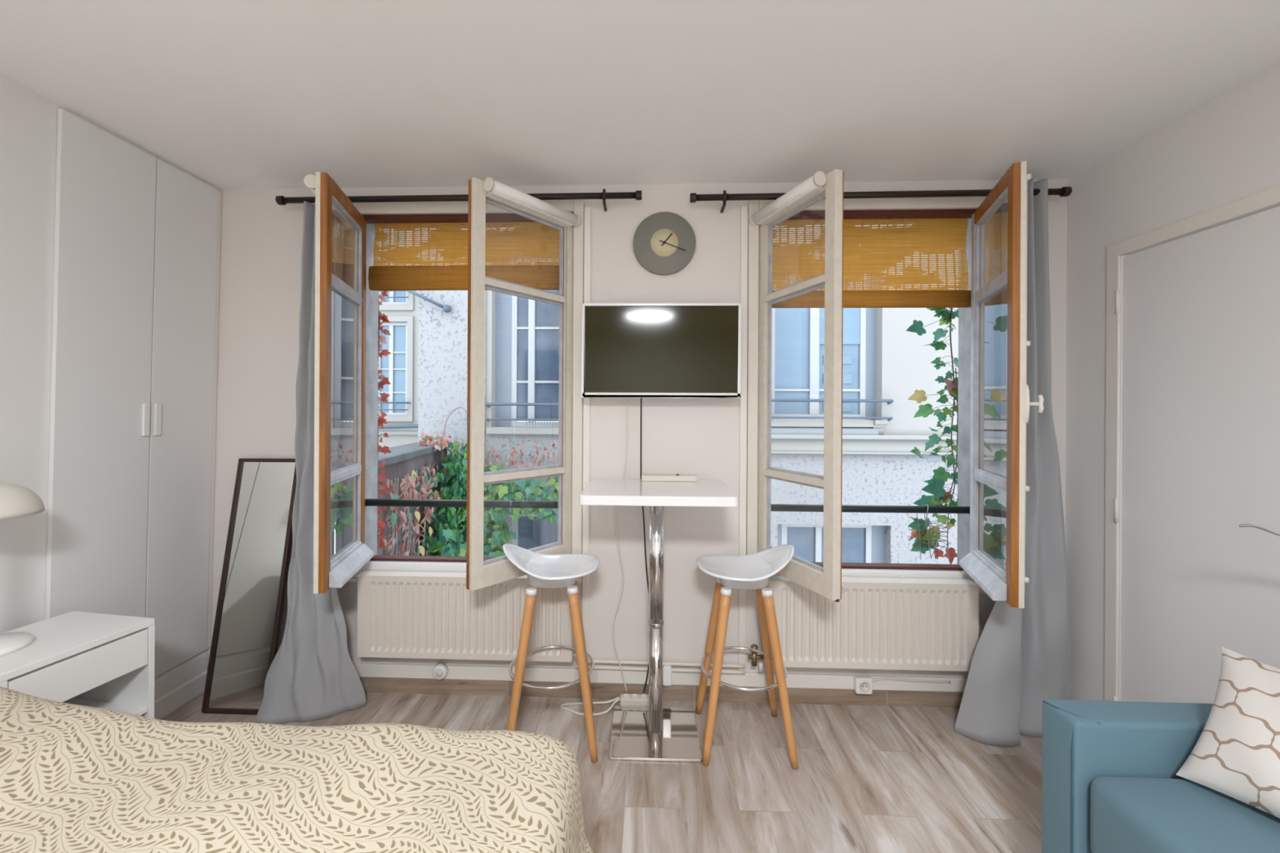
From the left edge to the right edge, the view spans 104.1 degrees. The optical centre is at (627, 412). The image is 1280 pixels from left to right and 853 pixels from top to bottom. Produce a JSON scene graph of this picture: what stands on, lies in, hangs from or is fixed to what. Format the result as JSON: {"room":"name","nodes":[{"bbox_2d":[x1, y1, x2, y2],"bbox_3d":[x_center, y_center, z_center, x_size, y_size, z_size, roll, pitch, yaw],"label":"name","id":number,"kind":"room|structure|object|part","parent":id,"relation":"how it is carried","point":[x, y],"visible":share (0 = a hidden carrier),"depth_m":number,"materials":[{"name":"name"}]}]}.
{"room":"studio apartment","nodes":[
{"label":"studio apartment","id":0,"kind":"room"},
{"bbox_2d":[0,74,220,677],"bbox_3d":[-2.195,0.126,0.281,0.170,2.470,4.400,0,0,2],"label":"wall","id":1,"kind":"structure","parent":0,"point":[28,118],"depth_m":1.72,"materials":[{"name":"white paint"}]},
{"bbox_2d":[44,108,222,677],"bbox_3d":[-2.055,0.034,2.132,0.062,2.255,0.681,0,0,2],"label":"wardrobe","id":2,"kind":"object","parent":1,"relation":"attached to","point":[137,251],"visible":0.88,"depth_m":2.06,"materials":[{"name":"white paint"}]},
{"bbox_3d":[-2.061,0.035,1.965,0.062,2.252,0.347,0,0,2],"label":"door","id":3,"kind":"part","parent":2,"relation":"part of","materials":[{"name":"white paint"}]},
{"bbox_3d":[-2.041,0.029,2.114,0.014,0.140,0.028,0,0,2],"label":"handle","id":4,"kind":"part","parent":2,"relation":"part of","materials":[{"name":"white plastic"}]},
{"bbox_3d":[-2.039,0.029,2.164,0.014,0.140,0.028,0,0,2],"label":"handle","id":5,"kind":"part","parent":2,"relation":"part of","materials":[{"name":"white plastic"}]},
{"bbox_3d":[-2.049,0.035,2.295,0.062,2.252,0.303,0,0,2],"label":"door","id":6,"kind":"part","parent":2,"relation":"part of","materials":[{"name":"white paint"}]},
{"bbox_2d":[154,650,207,719],"bbox_3d":[-2.154,1.266,0.319,0.020,0.190,4.280,0,0,2],"label":"baseboard","id":7,"kind":"structure","parent":1,"relation":"attached to","point":[175,687],"depth_m":2.31,"materials":[{"name":"white paint"}]},
{"bbox_2d":[160,692,1042,852],"bbox_3d":[-0.102,1.431,0.154,4.600,0.120,4.500,0,0,2],"label":"floor","id":8,"kind":"structure","parent":0,"point":[868,779],"depth_m":1.89,"materials":[{"name":"brown wood"}]},
{"bbox_2d":[0,611,155,718],"bbox_3d":[-1.850,1.037,1.573,0.355,0.650,0.385,0,0,10],"label":"bedside table","id":9,"kind":"object","parent":8,"relation":"on","point":[106,661],"visible":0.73,"depth_m":1.61,"materials":[{"name":"white paint"}]},
{"bbox_3d":[-1.881,1.048,1.392,0.355,0.627,0.018,0,0,10],"label":"panel","id":10,"kind":"part","parent":9,"relation":"part of","materials":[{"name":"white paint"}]},
{"bbox_2d":[0,482,44,656],"bbox_3d":[-1.914,0.460,1.491,0.224,0.502,0.224,0,0,2],"label":"table lamp","id":11,"kind":"object","parent":9,"relation":"on","point":[15,500],"visible":1,"depth_m":1.50,"materials":[{"name":"white metal"}]},
{"bbox_3d":[-1.913,0.260,1.491,0.224,0.101,0.224,0,0,2],"label":"lamp shade","id":12,"kind":"part","parent":11,"relation":"part of","materials":[{"name":"white fabric"}]},
{"bbox_3d":[-1.822,0.802,1.569,0.299,0.120,0.343,0,0,10],"label":"drawer","id":13,"kind":"part","parent":9,"relation":"part of","materials":[{"name":"white paint"}]},
{"bbox_2d":[62,697,147,715],"bbox_3d":[-1.846,1.018,1.572,0.339,0.018,0.348,0,0,10],"label":"shelf","id":14,"kind":"object","parent":9,"relation":"attached to","point":[139,708],"depth_m":1.73,"materials":[{"name":"white paint"}]},
{"bbox_3d":[-1.820,1.049,1.754,0.355,0.627,0.018,0,0,10],"label":"panel","id":15,"kind":"part","parent":9,"relation":"part of","materials":[{"name":"white paint"}]},
{"bbox_2d":[200,458,296,715],"bbox_3d":[-1.763,0.793,2.352,0.328,1.143,0.196,0,0,2],"label":"mirror","id":16,"kind":"object","parent":8,"relation":"on","point":[244,646],"visible":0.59,"depth_m":2.34,"materials":[{"name":"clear mirror"}]},
{"bbox_2d":[502,543,599,762],"bbox_3d":[-0.325,0.963,2.110,0.406,0.819,0.360,0,0,-7],"label":"bar stool","id":17,"kind":"object","parent":8,"relation":"on","point":[542,571],"visible":0.99,"depth_m":2.01,"materials":[{"name":"white plastic"}]},
{"bbox_3d":[-0.432,1.048,1.980,0.043,0.646,0.161,0,0,41],"label":"leg","id":18,"kind":"part","parent":17,"relation":"part of","materials":[{"name":"brown wood"}]},
{"bbox_3d":[-0.460,1.048,2.212,0.161,0.646,0.043,0,0,36],"label":"leg","id":19,"kind":"part","parent":17,"relation":"part of","materials":[{"name":"brown wood"}]},
{"bbox_3d":[-0.323,0.634,2.110,0.406,0.162,0.328,0,0,-7],"label":"seat","id":20,"kind":"part","parent":17,"relation":"part of","materials":[{"name":"white plastic"}]},
{"bbox_3d":[-0.180,1.050,2.010,0.161,0.646,0.043,0,0,36],"label":"leg","id":21,"kind":"part","parent":17,"relation":"part of","materials":[{"name":"brown wood"}]},
{"bbox_3d":[-0.208,1.050,2.242,0.043,0.646,0.161,0,0,41],"label":"leg","id":22,"kind":"part","parent":17,"relation":"part of","materials":[{"name":"brown wood"}]},
{"bbox_2d":[560,693,648,715],"bbox_3d":[-0.099,1.350,2.311,0.425,0.043,0.105,0,0,-7],"label":"power strip","id":23,"kind":"object","parent":8,"relation":"on","point":[626,700],"visible":0.85,"depth_m":2.32,"materials":[{"name":"beige plastic"}]},
{"bbox_3d":[-0.174,1.354,2.301,0.279,0.035,0.100,0,0,-2],"label":"cord","id":24,"kind":"part","parent":23,"relation":"part of","materials":[{"name":"beige plastic"}]},
{"bbox_2d":[622,693,629,698],"bbox_3d":[-0.009,1.331,2.347,0.034,0.005,0.034,0,0,2],"label":"outlet","id":25,"kind":"object","parent":23,"relation":"attached to","point":[625,695],"depth_m":2.34,"materials":[{"name":"white plastic"}]},
{"bbox_2d":[631,693,638,698],"bbox_3d":[0.033,1.332,2.345,0.034,0.005,0.034,0,0,2],"label":"outlet","id":26,"kind":"object","parent":23,"relation":"attached to","point":[633,695],"depth_m":2.34,"materials":[{"name":"white plastic"}]},
{"bbox_3d":[0.036,1.353,2.345,0.145,0.037,0.050,0,0,2],"label":"casing","id":27,"kind":"part","parent":23,"relation":"part of","materials":[{"name":"beige plastic"}]},
{"bbox_2d":[640,693,647,698],"bbox_3d":[0.075,1.332,2.344,0.034,0.005,0.034,0,0,2],"label":"outlet","id":28,"kind":"object","parent":23,"relation":"attached to","point":[642,695],"depth_m":2.34,"materials":[{"name":"white plastic"}]},
{"bbox_2d":[578,478,738,762],"bbox_3d":[0.121,0.842,2.107,0.604,1.059,0.480,0,0,2],"label":"bar table","id":29,"kind":"object","parent":8,"relation":"on","point":[655,731],"visible":0.99,"depth_m":2.12,"materials":[{"name":"white metal"}]},
{"bbox_3d":[0.113,1.366,2.139,0.368,0.012,0.347,0,0,2],"label":"plate","id":30,"kind":"part","parent":29,"relation":"part of","materials":[{"name":"silver metal"}]},
{"bbox_2d":[641,474,697,481],"bbox_3d":[0.189,0.297,2.297,0.252,0.030,0.060,0,0,2],"label":"box","id":31,"kind":"object","parent":29,"relation":"on","point":[650,477],"visible":1,"depth_m":2.27,"materials":[{"name":"beige"}]},
{"bbox_2d":[695,544,798,769],"bbox_3d":[0.492,0.967,2.109,0.406,0.819,0.360,0,0,3],"label":"bar stool","id":32,"kind":"object","parent":8,"relation":"on","point":[751,571],"visible":1,"depth_m":2.03,"materials":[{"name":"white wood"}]},
{"bbox_3d":[0.366,1.053,2.233,0.043,0.646,0.161,0,0,-44],"label":"leg","id":33,"kind":"part","parent":32,"relation":"part of","materials":[{"name":"brown wood"}]},
{"bbox_3d":[0.353,1.053,2.000,0.161,0.646,0.043,0,0,-39],"label":"leg","id":34,"kind":"part","parent":32,"relation":"part of","materials":[{"name":"brown wood"}]},
{"bbox_3d":[0.493,0.639,2.109,0.406,0.162,0.328,0,0,3],"label":"seat","id":35,"kind":"part","parent":32,"relation":"part of","materials":[{"name":"white plastic"}]},
{"bbox_3d":[0.619,1.054,2.219,0.161,0.646,0.043,0,0,-39],"label":"leg","id":36,"kind":"part","parent":32,"relation":"part of","materials":[{"name":"brown wood"}]},
{"bbox_3d":[0.606,1.054,1.986,0.043,0.646,0.161,0,0,-44],"label":"leg","id":37,"kind":"part","parent":32,"relation":"part of","materials":[{"name":"brown wood"}]},
{"bbox_2d":[1041,699,1279,852],"bbox_3d":[1.451,0.989,0.822,0.750,0.779,0.990,0,0,2],"label":"sofa","id":38,"kind":"object","parent":8,"relation":"on","point":[1110,783],"visible":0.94,"depth_m":1.21,"materials":[{"name":"blue fabric"}]},
{"bbox_2d":[1089,777,1279,852],"bbox_3d":[1.396,0.973,0.823,0.612,0.210,0.760,0,0,2],"label":"seat cushion","id":39,"kind":"object","parent":38,"relation":"on","point":[1128,815],"depth_m":1.09,"materials":[{"name":"blue fabric"}]},
{"bbox_2d":[1176,647,1279,818],"bbox_3d":[1.451,0.718,1.022,0.204,0.281,0.397,0,0,-18],"label":"throw pillow","id":40,"kind":"object","parent":38,"relation":"on","point":[1236,754],"visible":1,"depth_m":1.11,"materials":[{"name":"fabric"}]},
{"bbox_3d":[-1.169,1.110,0.477,1.750,0.509,1.388,0,0,2],"label":"bed","id":41,"kind":"object","parent":8,"relation":"on","visible":0},
{"bbox_2d":[0,686,593,852],"bbox_3d":[-1.079,1.002,0.495,2.011,0.716,1.784,0,0,2],"label":"duvet","id":42,"kind":"object","parent":41,"relation":"on","point":[74,778],"visible":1,"depth_m":1.05,"materials":[{"name":"beige fabric"}]},
{"bbox_2d":[208,179,1066,677],"bbox_3d":[-0.008,0.137,2.537,4.600,2.710,0.270,0,0,2],"label":"wall","id":43,"kind":"structure","parent":0,"point":[261,238],"depth_m":2.40,"materials":[{"name":"white paint"}]},
{"bbox_2d":[377,290,393,548],"bbox_3d":[-1.381,0.025,2.766,0.125,1.480,0.113,0,0,35],"label":"vine","id":44,"kind":"object","parent":43,"relation":"attached to","point":[380,524],"visible":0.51,"depth_m":2.77,"materials":[{"name":"brown plant"}]},
{"bbox_3d":[-1.382,0.033,2.772,0.072,1.463,0.041,0,0,2],"label":"stem","id":45,"kind":"part","parent":44,"relation":"part of","materials":[{"name":"brown plant"}]},
{"bbox_2d":[431,662,448,679],"bbox_3d":[-0.904,1.245,2.396,0.072,0.072,0.040,0,0,2],"label":"outlet","id":46,"kind":"object","parent":43,"relation":"attached to","point":[440,670],"visible":1,"depth_m":2.39,"materials":[{"name":"white plastic"}]},
{"bbox_2d":[303,171,580,594],"bbox_3d":[-0.813,-0.079,2.213,1.159,1.814,0.556,0,0,2],"label":"window","id":47,"kind":"structure","parent":43,"relation":"in","point":[353,558],"depth_m":2.16,"materials":[{"name":"white wood"}]},
{"bbox_3d":[-1.257,-0.117,2.202,0.042,1.655,0.508,0,0,-12],"label":"sash","id":48,"kind":"part","parent":47,"relation":"part of","materials":[{"name":"beige paint"}]},
{"bbox_2d":[368,222,559,290],"bbox_3d":[-0.797,-0.801,2.512,1.010,0.370,0.050,0,0,2],"label":"woven shade","id":49,"kind":"object","parent":47,"relation":"attached to","point":[408,256],"visible":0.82,"depth_m":2.51,"materials":[{"name":"brown wood"}]},
{"bbox_3d":[-0.798,-0.844,2.517,0.996,0.236,0.017,0,0,2],"label":"woven panel","id":50,"kind":"part","parent":49,"relation":"part of","materials":[{"name":"brown wood"}]},
{"bbox_3d":[-0.797,-0.112,2.456,1.083,1.749,0.047,0,0,2],"label":"frame","id":51,"kind":"part","parent":47,"relation":"part of","materials":[{"name":"red paint"}]},
{"bbox_3d":[-0.641,-0.076,2.005,0.014,1.465,0.004,0,0,40],"label":"latch plate","id":52,"kind":"part","parent":47,"relation":"part of","materials":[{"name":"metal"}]},
{"bbox_3d":[-0.458,-0.113,2.211,0.042,1.654,0.547,0,0,40],"label":"sash","id":53,"kind":"part","parent":47,"relation":"part of","materials":[{"name":"beige paint"}]},
{"bbox_2d":[275,188,641,211],"bbox_3d":[-0.796,-1.007,2.373,1.723,0.066,0.116,0,0,2],"label":"curtain rod","id":54,"kind":"object","parent":43,"relation":"attached to","point":[280,200],"visible":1,"depth_m":2.33,"materials":[{"name":"brown metal"}]},
{"bbox_2d":[253,200,365,724],"bbox_3d":[-1.422,0.187,2.277,0.411,2.348,0.238,0,0,2],"label":"curtain","id":55,"kind":"object","parent":54,"relation":"hanging from","point":[312,675],"visible":0.74,"depth_m":2.28,"materials":[{"name":"grey fabric"}]},
{"bbox_2d":[364,498,558,508],"bbox_3d":[-0.796,0.469,2.571,1.135,0.037,0.038,0,0,2],"label":"rail","id":56,"kind":"object","parent":43,"relation":"attached to","point":[368,502],"visible":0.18,"depth_m":2.56,"materials":[{"name":"black metal"}]},
{"bbox_2d":[344,200,583,582],"bbox_3d":[-0.799,-0.104,2.420,1.165,1.834,0.022,0,0,2],"label":"trim","id":57,"kind":"structure","parent":43,"relation":"attached to","point":[576,207],"depth_m":2.39,"materials":[{"name":"beige paint"}]},
{"bbox_2d":[357,570,574,662],"bbox_3d":[-0.760,0.955,2.373,1.013,0.382,0.111,0,0,2],"label":"radiator","id":58,"kind":"object","parent":43,"relation":"attached to","point":[414,615],"visible":0.8,"depth_m":2.32,"materials":[{"name":"beige metal"}]},
{"bbox_2d":[360,570,527,577],"bbox_3d":[-0.759,0.771,2.361,1.007,0.010,0.064,0,0,2],"label":"grille","id":59,"kind":"object","parent":58,"relation":"attached to","point":[366,573],"depth_m":2.36,"materials":[{"name":"beige metal"}]},
{"bbox_3d":[-0.256,0.955,2.339,0.002,0.376,0.072,0,0,2],"label":"panel","id":60,"kind":"part","parent":58,"relation":"part of","materials":[{"name":"beige metal"}]},
{"bbox_2d":[612,400,627,692],"bbox_3d":[-0.036,0.626,2.359,0.074,1.369,0.036,0,0,2],"label":"cable","id":61,"kind":"object","parent":43,"relation":"attached to","point":[627,401],"visible":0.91,"depth_m":2.37,"materials":[{"name":"beige plastic"}]},
{"bbox_2d":[573,652,745,668],"bbox_3d":[0.146,1.165,2.350,0.808,0.067,0.048,0,0,2],"label":"pipe","id":62,"kind":"object","parent":43,"relation":"attached to","point":[596,661],"visible":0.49,"depth_m":2.36,"materials":[{"name":"white metal"}]},
{"bbox_2d":[352,662,967,707],"bbox_3d":[-0.012,1.302,2.393,4.095,0.140,0.018,0,0,2],"label":"baseboard","id":63,"kind":"structure","parent":43,"relation":"attached to","point":[375,685],"depth_m":2.38,"materials":[{"name":"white wood"}]},
{"bbox_2d":[575,664,745,674],"bbox_3d":[0.150,1.215,2.362,0.801,0.024,0.017,0,0,2],"label":"pipe","id":64,"kind":"object","parent":43,"relation":"attached to","point":[596,667],"visible":0.54,"depth_m":2.36,"materials":[{"name":"white metal"}]},
{"bbox_2d":[581,302,741,398],"bbox_3d":[0.153,-0.283,2.333,0.730,0.436,0.124,0,0,2],"label":"television","id":65,"kind":"object","parent":43,"relation":"attached to","point":[673,350],"visible":1,"depth_m":2.28,"materials":[{"name":"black plastic"}]},
{"bbox_2d":[640,397,648,692],"bbox_3d":[0.085,0.612,2.356,0.067,1.399,0.036,0,0,-12],"label":"cable","id":66,"kind":"object","parent":65,"relation":"hanging from","point":[641,397],"visible":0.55,"depth_m":2.35,"materials":[{"name":"black plastic"}]},
{"bbox_2d":[633,212,695,275],"bbox_3d":[0.173,-0.807,2.379,0.298,0.298,0.031,0,0,2],"label":"wall clock","id":67,"kind":"object","parent":43,"relation":"attached to","point":[664,242],"visible":1,"depth_m":2.37,"materials":[{"name":"grey"}]},
{"bbox_2d":[582,204,747,671],"bbox_3d":[0.174,0.122,2.388,0.781,2.219,0.014,0,0,2],"label":"trim","id":68,"kind":"structure","parent":43,"relation":"attached to","point":[744,208],"depth_m":2.37,"materials":[{"name":"white paint"}]},
{"bbox_2d":[662,665,671,685],"bbox_3d":[0.185,1.238,2.359,0.040,0.090,0.034,0,0,2],"label":"wall socket","id":69,"kind":"object","parent":43,"relation":"attached to","point":[667,669],"visible":0.96,"depth_m":2.34,"materials":[{"name":"white plastic"}]},
{"bbox_2d":[747,576,978,672],"bbox_3d":[1.065,0.981,2.306,1.016,0.430,0.111,0,0,2],"label":"radiator","id":70,"kind":"object","parent":43,"relation":"attached to","point":[896,624],"visible":0.87,"depth_m":2.25,"materials":[{"name":"beige metal"}]},
{"bbox_2d":[768,576,975,583],"bbox_3d":[1.106,0.773,2.293,0.930,0.010,0.064,0,0,2],"label":"grille","id":71,"kind":"object","parent":70,"relation":"attached to","point":[772,580],"depth_m":2.28,"materials":[{"name":"beige metal"}]},
{"bbox_2d":[746,196,986,555],"bbox_3d":[1.135,-0.094,2.349,1.136,1.834,0.022,0,0,2],"label":"trim","id":72,"kind":"structure","parent":43,"relation":"attached to","point":[941,202],"depth_m":2.36,"materials":[{"name":"beige paint"}]},
{"bbox_2d":[770,504,969,513],"bbox_3d":[1.163,0.481,2.499,1.077,0.035,0.036,0,0,2],"label":"rail","id":73,"kind":"object","parent":43,"relation":"attached to","point":[777,508],"visible":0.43,"depth_m":2.48,"materials":[{"name":"black metal"}]},
{"bbox_2d":[916,504,937,559],"bbox_3d":[1.478,0.590,2.485,0.100,0.270,0.057,0,0,2],"label":"wire","id":74,"kind":"object","parent":73,"relation":"hanging from","point":[926,518],"visible":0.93,"depth_m":2.46,"materials":[{"name":"silver metal"}]},
{"bbox_2d":[689,186,1071,213],"bbox_3d":[1.130,-0.984,2.302,1.688,0.066,0.116,0,0,2],"label":"curtain rod","id":75,"kind":"object","parent":43,"relation":"attached to","point":[1064,191],"visible":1,"depth_m":2.25,"materials":[{"name":"brown metal"}]},
{"bbox_2d":[953,177,1071,746],"bbox_3d":[1.721,0.169,2.180,0.600,2.416,0.165,0,0,-16],"label":"curtain","id":76,"kind":"object","parent":75,"relation":"hanging from","point":[1021,659],"visible":0.6,"depth_m":2.18,"materials":[{"name":"grey fabric"}]},
{"bbox_2d":[749,160,1044,608],"bbox_3d":[1.112,-0.069,2.136,1.106,1.814,0.569,0,0,2],"label":"window","id":77,"kind":"structure","parent":43,"relation":"in","point":[996,560],"depth_m":2.05,"materials":[{"name":"white wood"}]},
{"bbox_3d":[0.722,-0.107,2.148,0.042,1.653,0.498,0,0,-20],"label":"sash","id":78,"kind":"part","parent":77,"relation":"part of","materials":[{"name":"beige paint"}]},
{"bbox_2d":[772,217,971,307],"bbox_3d":[1.161,-0.744,2.440,1.003,0.464,0.050,0,0,2],"label":"woven shade","id":79,"kind":"object","parent":77,"relation":"attached to","point":[888,263],"visible":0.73,"depth_m":2.44,"materials":[{"name":"brown wood"}]},
{"bbox_3d":[1.137,-0.102,2.385,1.054,1.749,0.047,0,0,2],"label":"frame","id":80,"kind":"part","parent":77,"relation":"part of","materials":[{"name":"red paint"}]},
{"bbox_3d":[1.540,-0.102,2.096,0.042,1.654,0.532,0,0,21],"label":"sash","id":81,"kind":"part","parent":77,"relation":"part of","materials":[{"name":"beige paint"}]},
{"bbox_3d":[1.484,-0.108,1.860,0.024,1.562,0.023,0,0,2],"label":"espagnolette rod","id":82,"kind":"part","parent":77,"relation":"part of","materials":[{"name":"beige paint"}]},
{"bbox_3d":[1.505,-0.032,1.853,0.064,0.144,0.040,0,0,21],"label":"knob","id":83,"kind":"part","parent":77,"relation":"part of","materials":[{"name":"beige paint"}]},
{"bbox_2d":[853,675,951,693],"bbox_3d":[1.278,1.267,2.317,0.442,0.074,0.038,0,0,2],"label":"wall socket","id":84,"kind":"object","parent":43,"relation":"attached to","point":[863,684],"visible":1,"depth_m":2.31,"materials":[{"name":"white plastic"}]},
{"bbox_3d":[1.315,1.248,2.327,0.369,0.021,0.013,0,0,1],"label":"cord","id":85,"kind":"part","parent":84,"relation":"part of","materials":[{"name":"beige plastic"}]},
{"bbox_2d":[906,307,958,564],"bbox_3d":[1.656,0.089,2.709,0.334,1.449,0.135,0,0,2],"label":"vine","id":86,"kind":"object","parent":43,"relation":"hanging from","point":[935,486],"visible":0.85,"depth_m":2.68,"materials":[{"name":"green plant"}]},
{"bbox_3d":[1.682,0.070,2.690,0.216,1.362,0.042,0,0,2],"label":"stem","id":87,"kind":"part","parent":86,"relation":"part of","materials":[{"name":"brown"}]},
{"bbox_2d":[0,0,1279,189],"bbox_3d":[-0.088,-1.159,0.154,4.600,0.120,4.500,0,0,2],"label":"ceiling","id":88,"kind":"structure","parent":0,"point":[230,94],"depth_m":1.65,"materials":[{"name":"white paint"}]},
{"bbox_2d":[1065,62,1279,701],"bbox_3d":[2.020,0.148,0.126,0.120,2.470,4.400,0,0,2],"label":"wall","id":89,"kind":"structure","parent":0,"point":[1225,149],"depth_m":2.13,"materials":[{"name":"white paint"}]},
{"bbox_2d":[1104,184,1279,703],"bbox_3d":[2.026,0.339,1.643,0.066,2.088,0.942,0,0,2],"label":"door","id":90,"kind":"structure","parent":89,"relation":"in","point":[1202,326],"depth_m":1.79,"materials":[{"name":"white paint"}]},
{"bbox_2d":[1238,524,1279,536],"bbox_3d":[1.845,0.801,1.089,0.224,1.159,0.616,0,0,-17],"label":"door handle","id":91,"kind":"object","parent":90,"relation":"attached to","point":[1239,525],"visible":1,"depth_m":1.33,"materials":[{"name":"grey metal"}]},
{"label":"outside","id":92,"kind":"structure","parent":0,"visible":0},
{"bbox_3d":[0.290,4.474,8.534,28.000,0.200,11.720,0,0,2],"label":"ground","id":93,"kind":"structure","parent":92,"visible":0},
{"bbox_2d":[377,290,418,447],"bbox_3d":[-6.077,0.240,8.694,7.220,8.200,0.470,0,0,2],"label":"neighbouring building","id":94,"kind":"structure","parent":93,"relation":"on","point":[401,366],"depth_m":8.55,"materials":[{"name":"paint"}]},
{"bbox_3d":[-4.033,-0.749,8.609,0.440,1.500,0.010,0,0,2],"label":"pane","id":95,"kind":"part","parent":94,"relation":"part of","materials":[{"name":"blue glass"}]},
{"bbox_3d":[-4.024,-2.599,8.609,0.440,1.400,0.010,0,0,2],"label":"pane","id":96,"kind":"part","parent":94,"relation":"part of","materials":[{"name":"blue glass"}]},
{"bbox_3d":[-4.035,-2.011,8.485,0.692,0.144,0.129,0,0,2],"label":"railing","id":97,"kind":"part","parent":94,"relation":"part of","materials":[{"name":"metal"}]},
{"bbox_3d":[-4.045,-0.111,8.485,0.692,0.144,0.129,0,0,2],"label":"railing","id":98,"kind":"part","parent":94,"relation":"part of","materials":[{"name":"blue metal"}]},
{"bbox_2d":[377,441,452,555],"bbox_3d":[-2.115,2.351,4.520,0.380,4.020,2.700,0,0,-6],"label":"wall","id":99,"kind":"structure","parent":93,"relation":"on","point":[403,460],"depth_m":4.40,"materials":[{"name":"stone"}]},
{"bbox_2d":[382,461,445,555],"bbox_3d":[-1.852,1.235,4.231,0.228,1.505,1.712,0,0,-7],"label":"dry creeper","id":100,"kind":"object","parent":99,"relation":"attached to","point":[407,487],"visible":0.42,"depth_m":4.26,"materials":[{"name":"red plant"}]},
{"bbox_2d":[414,406,466,451],"bbox_3d":[-1.970,0.167,5.293,0.438,0.471,0.619,0,0,2],"label":"red creeper","id":101,"kind":"object","parent":99,"relation":"on","point":[440,441],"visible":0.88,"depth_m":5.24,"materials":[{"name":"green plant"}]},
{"bbox_3d":[-1.885,0.138,5.440,0.284,0.411,0.054,0,0,-20],"label":"stem","id":102,"kind":"part","parent":101,"relation":"part of","materials":[{"name":"grey"}]},
{"bbox_2d":[416,441,466,556],"bbox_3d":[-1.879,1.288,5.276,0.459,1.912,1.550,0,0,-6],"label":"greens","id":103,"kind":"object","parent":99,"relation":"attached to","point":[451,531],"visible":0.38,"depth_m":5.13,"materials":[{"name":"green plant"}]},
{"bbox_2d":[406,289,958,564],"bbox_3d":[3.247,0.739,5.950,11.939,7.300,0.470,0,0,2],"label":"building","id":104,"kind":"structure","parent":93,"relation":"on","point":[884,363],"depth_m":6.05,"materials":[{"name":"paint"}]},
{"bbox_2d":[456,464,517,556],"bbox_3d":[-1.715,1.527,5.828,0.810,1.865,0.394,0,0,2],"label":"greens","id":105,"kind":"object","parent":104,"relation":"attached to","point":[500,537],"visible":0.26,"depth_m":5.74,"materials":[{"name":"green plant"}]},
{"bbox_2d":[484,440,558,485],"bbox_3d":[-0.921,0.601,5.858,1.683,0.543,0.142,0,0,2],"label":"dry creeper","id":106,"kind":"object","parent":104,"relation":"attached to","point":[537,460],"visible":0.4,"depth_m":5.86,"materials":[{"name":"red plant"}]},
{"bbox_3d":[-1.221,0.001,5.999,0.996,0.241,0.156,0,0,2],"label":"railing","id":107,"kind":"part","parent":104,"relation":"part of","materials":[{"name":"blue metal"}]},
{"bbox_3d":[-1.216,0.217,6.154,0.960,0.078,0.350,0,0,2],"label":"sill","id":108,"kind":"part","parent":104,"relation":"part of","materials":[{"name":"stone"}]},
{"bbox_3d":[-1.310,-0.885,6.247,0.145,1.980,0.010,0,0,2],"label":"pane","id":109,"kind":"part","parent":104,"relation":"part of","materials":[{"name":"blue glass"}]},
{"bbox_2d":[493,476,558,524],"bbox_3d":[-0.945,1.003,5.816,1.299,0.568,0.239,0,0,2],"label":"greens","id":110,"kind":"object","parent":104,"relation":"attached to","point":[513,494],"visible":0.53,"depth_m":5.79,"materials":[{"name":"green plant"}]},
{"bbox_3d":[-1.121,1.764,6.240,0.510,0.945,0.010,0,0,2],"label":"pane","id":111,"kind":"part","parent":104,"relation":"part of","materials":[{"name":"glass"}]},
{"bbox_3d":[-0.995,-0.883,6.236,0.325,1.980,0.010,0,0,2],"label":"pane","id":112,"kind":"part","parent":104,"relation":"part of","materials":[{"name":"blue glass"}]},
{"bbox_3d":[2.008,-0.940,6.126,0.425,1.915,0.010,0,0,2],"label":"pane","id":113,"kind":"part","parent":104,"relation":"part of","materials":[{"name":"blue glass"}]},
{"bbox_3d":[2.114,1.823,6.121,0.345,0.860,0.010,0,0,2],"label":"pane","id":114,"kind":"part","parent":104,"relation":"part of","materials":[{"name":"blue glass"}]},
{"bbox_3d":[2.362,0.125,6.022,1.360,0.078,0.350,0,0,2],"label":"sill","id":115,"kind":"part","parent":104,"relation":"part of","materials":[{"name":"stone"}]},
{"bbox_3d":[2.362,-0.030,5.868,1.486,0.261,0.156,0,0,2],"label":"railing","id":116,"kind":"part","parent":104,"relation":"part of","materials":[{"name":"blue metal"}]},
{"bbox_3d":[2.578,-0.937,6.105,0.495,1.915,0.010,0,0,2],"label":"pane","id":117,"kind":"part","parent":104,"relation":"part of","materials":[{"name":"blue glass"}]},
{"bbox_2d":[819,307,860,344],"bbox_3d":[2.579,-1.365,6.087,0.495,1.060,0.015,0,0,2],"label":"blind","id":118,"kind":"object","parent":104,"relation":"hanging from","point":[851,316],"depth_m":6.07,"materials":[{"name":"blue glass"}]},
{"bbox_3d":[2.623,1.826,6.103,0.535,0.860,0.010,0,0,2],"label":"pane","id":119,"kind":"part","parent":104,"relation":"part of","materials":[{"name":"blue glass"}]},
{"bbox_3d":[4.264,0.382,5.810,9.900,0.225,0.074,0,0,2],"label":"cornice","id":120,"kind":"part","parent":104,"relation":"part of","materials":[{"name":"stone"}]}
]}

